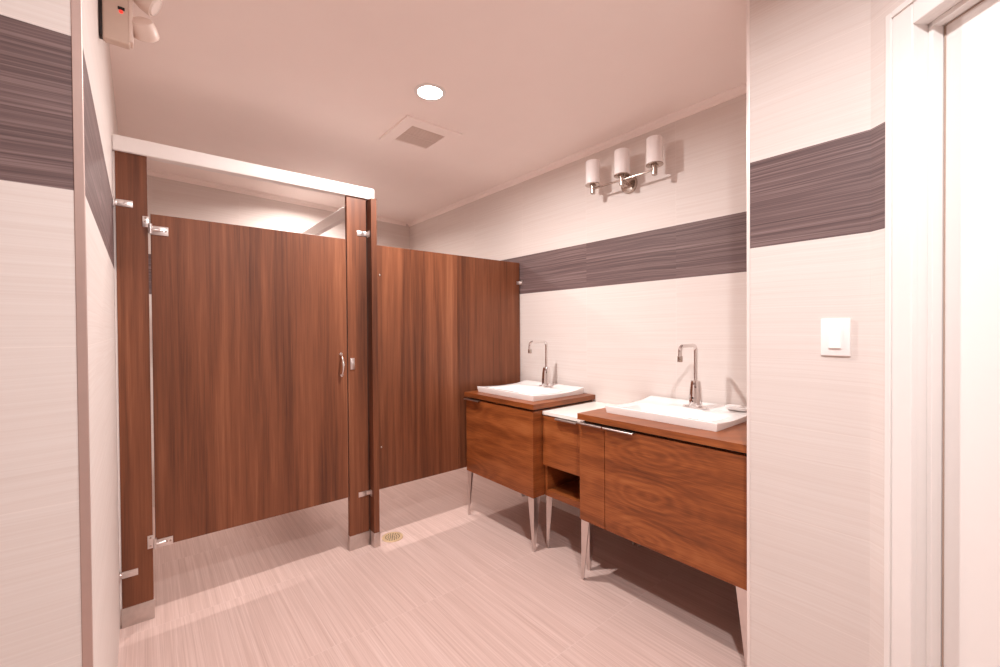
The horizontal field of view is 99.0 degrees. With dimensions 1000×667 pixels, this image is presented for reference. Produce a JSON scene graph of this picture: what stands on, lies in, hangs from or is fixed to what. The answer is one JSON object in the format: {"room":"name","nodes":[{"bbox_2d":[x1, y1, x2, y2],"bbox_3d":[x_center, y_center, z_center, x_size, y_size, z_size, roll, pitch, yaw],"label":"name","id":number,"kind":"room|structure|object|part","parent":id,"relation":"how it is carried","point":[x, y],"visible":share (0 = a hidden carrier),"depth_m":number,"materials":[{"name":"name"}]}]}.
{"room":"public restroom","nodes":[
{"label":"public restroom","id":0,"kind":"room"},
{"bbox_2d":[0,0,81,666],"bbox_3d":[-1.419,0.062,0.344,1.554,2.368,0.124,-1,1,-40],"label":"wall","id":1,"kind":"structure","parent":0,"point":[41,619],"depth_m":0.76,"materials":[{"name":"beige tile"}]},
{"bbox_2d":[71,0,92,666],"bbox_3d":[-0.780,0.053,0.798,0.014,2.368,0.010,-1,1,-40],"label":"trim","id":2,"kind":"structure","parent":1,"relation":"attached to","point":[76,5],"depth_m":0.79,"materials":[{"name":"paint"}]},
{"bbox_2d":[82,0,120,666],"bbox_3d":[-1.718,0.048,1.842,0.120,2.368,2.802,-1,1,-40],"label":"wall","id":3,"kind":"structure","parent":0,"point":[100,118],"depth_m":1.12,"materials":[{"name":"beige tile"}]},
{"bbox_2d":[98,0,161,49],"bbox_3d":[-1.068,-0.948,1.237,0.139,0.244,0.070,-1,1,-40],"label":"emergency light","id":4,"kind":"object","parent":3,"relation":"attached to","point":[118,26],"visible":1,"depth_m":1.22,"materials":[{"name":"beige plastic"}]},
{"bbox_3d":[-1.118,-0.943,1.194,0.008,0.224,0.028,-1,1,-40],"label":"wall plate","id":5,"kind":"part","parent":4,"relation":"part of","materials":[{"name":"plastic"}]},
{"bbox_2d":[147,175,409,506],"bbox_3d":[-1.821,0.029,3.747,0.132,2.368,2.394,0,1,44],"label":"wall","id":6,"kind":"structure","parent":0,"point":[166,197],"depth_m":3.35,"materials":[{"name":"white paint"}]},
{"bbox_2d":[147,169,406,225],"bbox_3d":[-1.766,-1.138,3.689,0.034,0.034,2.250,0,1,44],"label":"trim","id":7,"kind":"structure","parent":6,"relation":"attached to","point":[150,172],"depth_m":3.42,"materials":[{"name":"paint"}]},
{"bbox_2d":[109,0,746,222],"bbox_3d":[-0.643,-1.186,1.182,4.050,0.100,6.050,-1,1,-40],"label":"ceiling","id":8,"kind":"structure","parent":0,"point":[306,87],"depth_m":1.93,"materials":[{"name":"paint"}]},
{"bbox_2d":[379,115,461,154],"bbox_3d":[-0.466,-1.145,2.487,0.350,0.012,0.360,-1,1,-40],"label":"ceiling vent","id":9,"kind":"object","parent":8,"relation":"in","point":[413,133],"visible":1,"depth_m":2.46,"materials":[{"name":"paint"}]},
{"bbox_2d":[414,83,445,100],"bbox_3d":[-0.333,-1.144,2.028,0.148,0.005,0.148,-1,1,-40],"label":"recessed light","id":10,"kind":"object","parent":8,"relation":"in","point":[425,91],"visible":1,"depth_m":2.02,"materials":[{"name":"white paint"}]},
{"bbox_2d":[118,468,745,666],"bbox_3d":[-0.626,1.272,1.209,4.050,0.080,6.050,-1,1,-40],"label":"floor","id":11,"kind":"structure","parent":0,"point":[458,588],"depth_m":1.99,"materials":[{"name":"tile"}]},
{"bbox_2d":[112,134,379,628],"bbox_3d":[-1.637,0.197,2.719,1.144,2.052,1.636,-1,1,-40],"label":"stall","id":12,"kind":"object","parent":11,"relation":"on","point":[265,341],"visible":1,"depth_m":2.04,"materials":[{"name":"brown wood"}]},
{"bbox_3d":[-1.183,0.201,2.120,0.840,1.443,0.022,-1,1,-40],"label":"door","id":13,"kind":"part","parent":12,"relation":"part of","materials":[{"name":"brown wood"}]},
{"bbox_3d":[-1.250,-0.797,3.098,0.040,0.075,1.540,-1,1,-40],"label":"brace rail","id":14,"kind":"part","parent":12,"relation":"part of","materials":[{"name":"white metal"}]},
{"bbox_3d":[-0.864,0.172,2.344,0.021,0.135,0.042,-1,1,-40],"label":"pull handle","id":15,"kind":"part","parent":12,"relation":"part of","materials":[{"name":"silver metal"}]},
{"bbox_2d":[382,532,402,541],"bbox_3d":[-0.642,1.215,2.551,0.124,0.004,0.124,-1,1,-40],"label":"floor drain","id":16,"kind":"object","parent":11,"relation":"on","point":[392,536],"visible":1,"depth_m":2.54,"materials":[{"name":"gold metal"}]},
{"bbox_2d":[464,390,594,551],"bbox_3d":[0.178,0.798,2.768,0.559,0.822,0.658,-1,1,-40],"label":"vanity cabinet","id":17,"kind":"object","parent":11,"relation":"on","point":[504,435],"visible":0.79,"depth_m":2.52,"materials":[{"name":"brown wood"}]},
{"bbox_3d":[-0.183,1.061,2.851,0.048,0.300,0.048,-1,1,-40],"label":"leg","id":18,"kind":"part","parent":17,"relation":"part of","materials":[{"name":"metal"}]},
{"bbox_3d":[-0.178,0.433,2.778,0.032,0.008,0.158,-1,1,-40],"label":"handle","id":19,"kind":"part","parent":17,"relation":"part of","materials":[{"name":"metal"}]},
{"bbox_3d":[-0.013,0.672,2.608,0.019,0.480,0.636,-1,1,-40],"label":"door","id":20,"kind":"part","parent":17,"relation":"part of","materials":[{"name":"brown wood"}]},
{"bbox_2d":[464,390,594,409],"bbox_3d":[0.181,0.402,2.768,0.543,0.029,0.658,-1,1,-40],"label":"countertop","id":21,"kind":"structure","parent":17,"relation":"on","point":[547,403],"depth_m":2.54,"materials":[{"name":"brown wood"}]},
{"bbox_2d":[477,380,583,401],"bbox_3d":[0.192,0.406,2.789,0.449,0.121,0.537,-1,1,-40],"label":"sink","id":22,"kind":"object","parent":21,"relation":"in","point":[528,390],"visible":0.66,"depth_m":2.75,"materials":[{"name":"white ceramic"}]},
{"bbox_2d":[528,340,553,387],"bbox_3d":[0.252,0.201,2.822,0.184,0.311,0.119,-1,1,-20],"label":"faucet","id":23,"kind":"object","parent":22,"relation":"on","point":[546,376],"visible":1,"depth_m":2.82,"materials":[{"name":"silver metal"}]},
{"bbox_3d":[0.251,0.139,2.796,0.170,0.187,0.018,-1,1,-40],"label":"spout","id":24,"kind":"part","parent":23,"relation":"part of","materials":[{"name":"silver metal"}]},
{"bbox_3d":[0.192,1.063,2.400,0.048,0.300,0.048,-1,1,-40],"label":"leg","id":25,"kind":"part","parent":17,"relation":"part of","materials":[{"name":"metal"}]},
{"bbox_2d":[542,401,634,570],"bbox_3d":[0.511,0.821,2.422,0.489,0.779,0.312,-1,1,-40],"label":"base cabinet","id":26,"kind":"object","parent":11,"relation":"on","point":[561,430],"visible":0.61,"depth_m":2.34,"materials":[{"name":"brown wood"}]},
{"bbox_3d":[0.297,1.062,2.413,0.048,0.300,0.048,-1,1,-40],"label":"leg","id":27,"kind":"part","parent":26,"relation":"part of","materials":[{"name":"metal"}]},
{"bbox_3d":[0.345,0.598,2.284,0.018,0.275,0.310,-1,1,-40],"label":"drawer","id":28,"kind":"part","parent":26,"relation":"part of","materials":[{"name":"brown wood"}]},
{"bbox_3d":[0.351,0.462,2.250,0.032,0.008,0.146,-1,1,-40],"label":"handle","id":29,"kind":"part","parent":26,"relation":"part of","materials":[{"name":"metal"}]},
{"bbox_3d":[0.461,1.063,2.216,0.048,0.300,0.048,-1,1,-40],"label":"leg","id":30,"kind":"part","parent":26,"relation":"part of","materials":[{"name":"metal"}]},
{"bbox_2d":[577,408,746,666],"bbox_3d":[0.839,0.802,1.973,0.559,0.822,0.789,-1,1,-40],"label":"vanity cabinet","id":31,"kind":"object","parent":11,"relation":"on","point":[676,492],"visible":0.63,"depth_m":1.74,"materials":[{"name":"brown wood"}]},
{"bbox_3d":[0.436,1.065,2.107,0.048,0.300,0.048,-1,1,-40],"label":"leg","id":32,"kind":"part","parent":31,"relation":"part of","materials":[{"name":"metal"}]},
{"bbox_3d":[0.433,0.436,2.041,0.032,0.008,0.141,-1,1,-40],"label":"handle","id":33,"kind":"part","parent":31,"relation":"part of","materials":[{"name":"metal"}]},
{"bbox_3d":[0.447,0.675,2.054,0.019,0.480,0.146,-1,1,-40],"label":"door","id":34,"kind":"part","parent":31,"relation":"part of","materials":[{"name":"brown wood"}]},
{"bbox_3d":[0.534,0.437,1.919,0.032,0.008,0.159,-1,1,-40],"label":"handle","id":35,"kind":"part","parent":31,"relation":"part of","materials":[{"name":"metal"}]},
{"bbox_2d":[577,408,746,452],"bbox_3d":[0.842,0.406,1.973,0.543,0.029,0.789,-1,1,-40],"label":"countertop","id":36,"kind":"structure","parent":31,"relation":"on","point":[734,438],"depth_m":1.75,"materials":[{"name":"brown wood"}]},
{"bbox_2d":[605,396,746,431],"bbox_3d":[0.854,0.409,2.040,0.419,0.121,0.539,-1,1,-40],"label":"sink","id":37,"kind":"object","parent":36,"relation":"in","point":[717,417],"visible":0.66,"depth_m":2.00,"materials":[{"name":"white ceramic"}]},
{"bbox_2d":[677,344,708,409],"bbox_3d":[0.891,0.204,2.046,0.184,0.311,0.119,-1,1,-20],"label":"faucet","id":38,"kind":"object","parent":37,"relation":"on","point":[695,390],"visible":1,"depth_m":2.05,"materials":[{"name":"silver metal"}]},
{"bbox_3d":[0.890,0.143,2.021,0.170,0.187,0.018,-1,1,-40],"label":"spout","id":39,"kind":"part","parent":38,"relation":"part of","materials":[{"name":"silver metal"}]},
{"bbox_3d":[0.947,0.355,2.069,0.054,0.008,0.124,-1,1,-40],"label":"deck plate","id":40,"kind":"part","parent":38,"relation":"part of","materials":[{"name":"silver metal"}]},
{"bbox_2d":[725,404,746,410],"bbox_3d":[1.102,0.344,1.973,0.076,0.017,0.108,-1,1,-40],"label":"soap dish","id":41,"kind":"object","parent":37,"relation":"on","point":[728,406],"visible":0.76,"depth_m":1.97,"materials":[{"name":"white ceramic"}]},
{"bbox_3d":[0.695,0.676,1.755,0.019,0.480,0.624,-1,1,-40],"label":"drawer","id":42,"kind":"part","parent":31,"relation":"part of","materials":[{"name":"brown wood"}]},
{"bbox_3d":[0.894,1.067,1.555,0.048,0.300,0.048,-1,1,-40],"label":"leg","id":43,"kind":"part","parent":31,"relation":"part of","materials":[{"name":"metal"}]},
{"bbox_2d":[409,93,746,516],"bbox_3d":[0.150,0.019,3.320,0.120,2.368,3.784,-1,1,-40],"label":"wall","id":44,"kind":"structure","parent":0,"point":[615,281],"depth_m":2.46,"materials":[{"name":"beige tile"}]},
{"bbox_2d":[377,245,522,488],"bbox_3d":[-0.287,0.193,2.853,1.152,1.431,0.054,-1,1,-40],"label":"partition panel","id":45,"kind":"object","parent":44,"relation":"attached to","point":[449,324],"visible":0.71,"depth_m":2.74,"materials":[{"name":"brown wood"}]},
{"bbox_2d":[407,82,746,226],"bbox_3d":[0.157,-1.146,3.168,0.034,0.034,3.551,-1,1,-40],"label":"trim","id":46,"kind":"structure","parent":44,"relation":"attached to","point":[739,90],"depth_m":2.56,"materials":[{"name":"paint"}]},
{"bbox_2d":[585,135,663,194],"bbox_3d":[0.707,-0.921,2.424,0.144,0.218,0.493,-1,1,-40],"label":"wall sconce","id":47,"kind":"object","parent":44,"relation":"attached to","point":[628,183],"visible":1,"depth_m":2.38,"materials":[{"name":"silver metal"}]},
{"bbox_2d":[585,182,599,194],"bbox_3d":[0.557,-0.866,2.562,0.089,0.060,0.089,-1,1,-40],"label":"socket","id":48,"kind":"object","parent":47,"relation":"attached to","point":[592,185],"depth_m":2.55,"materials":[{"name":"silver metal"}]},
{"bbox_3d":[0.556,-0.962,2.561,0.083,0.137,0.083,-1,1,-40],"label":"lamp shade","id":49,"kind":"part","parent":47,"relation":"part of","materials":[{"name":"white glass"}]},
{"bbox_2d":[614,172,629,185],"bbox_3d":[0.687,-0.866,2.406,0.089,0.060,0.089,-1,1,-40],"label":"socket","id":50,"kind":"object","parent":47,"relation":"attached to","point":[622,176],"depth_m":2.39,"materials":[{"name":"silver metal"}]},
{"bbox_3d":[0.686,-0.961,2.405,0.083,0.137,0.083,-1,1,-40],"label":"lamp shade","id":51,"kind":"part","parent":47,"relation":"part of","materials":[{"name":"white glass"}]},
{"bbox_3d":[0.716,-0.864,2.433,0.089,0.021,0.406,-1,1,-40],"label":"arm","id":52,"kind":"part","parent":47,"relation":"part of","materials":[{"name":"silver metal"}]},
{"bbox_3d":[0.745,-0.865,2.474,0.022,0.104,0.104,-1,1,-40],"label":"plate","id":53,"kind":"part","parent":47,"relation":"part of","materials":[{"name":"silver metal"}]},
{"bbox_3d":[0.815,-0.960,2.250,0.083,0.137,0.083,-1,1,-40],"label":"lamp shade","id":54,"kind":"part","parent":47,"relation":"part of","materials":[{"name":"white glass"}]},
{"bbox_2d":[646,161,663,175],"bbox_3d":[0.815,-0.865,2.251,0.089,0.060,0.089,-1,1,-40],"label":"socket","id":55,"kind":"object","parent":47,"relation":"attached to","point":[654,165],"depth_m":2.24,"materials":[{"name":"silver metal"}]},
{"bbox_2d":[750,0,870,666],"bbox_3d":[1.248,0.031,1.505,0.750,2.368,0.411,-1,1,-40],"label":"wall","id":56,"kind":"structure","parent":0,"point":[810,60],"depth_m":1.29,"materials":[{"name":"beige tile"}]},
{"bbox_2d":[746,0,749,666],"bbox_3d":[0.831,0.035,1.425,0.010,2.368,0.011,-1,1,-40],"label":"trim","id":57,"kind":"structure","parent":56,"relation":"attached to","point":[747,1],"depth_m":1.42,"materials":[{"name":"paint"}]},
{"bbox_2d":[821,318,850,355],"bbox_3d":[0.973,0.011,1.239,0.011,0.108,0.069,-1,1,-40],"label":"light switch","id":58,"kind":"object","parent":56,"relation":"attached to","point":[835,333],"visible":1,"depth_m":1.24,"materials":[{"name":"white plastic"}]},
{"bbox_3d":[0.972,0.011,1.239,0.001,0.068,0.034,-1,1,-40],"label":"switch frame","id":59,"kind":"part","parent":58,"relation":"part of","materials":[{"name":"white plastic"}]},
{"bbox_2d":[869,0,905,666],"bbox_3d":[1.105,0.048,0.060,0.140,2.368,2.250,0,1,0],"label":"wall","id":60,"kind":"structure","parent":56,"relation":"in","point":[880,9],"depth_m":1.16,"materials":[{"name":"wood"}]},
{"bbox_2d":[884,0,999,666],"bbox_3d":[1.084,0.204,0.634,0.146,2.044,0.972,0,1,0],"label":"door","id":61,"kind":"structure","parent":60,"relation":"attached to","point":[942,421],"depth_m":1.03,"materials":[{"name":"white paint"}]},
{"bbox_3d":[1.022,0.204,0.634,0.021,2.044,0.972,0,1,0],"label":"casing","id":62,"kind":"part","parent":61,"relation":"part of","materials":[{"name":"white paint"}]}
]}

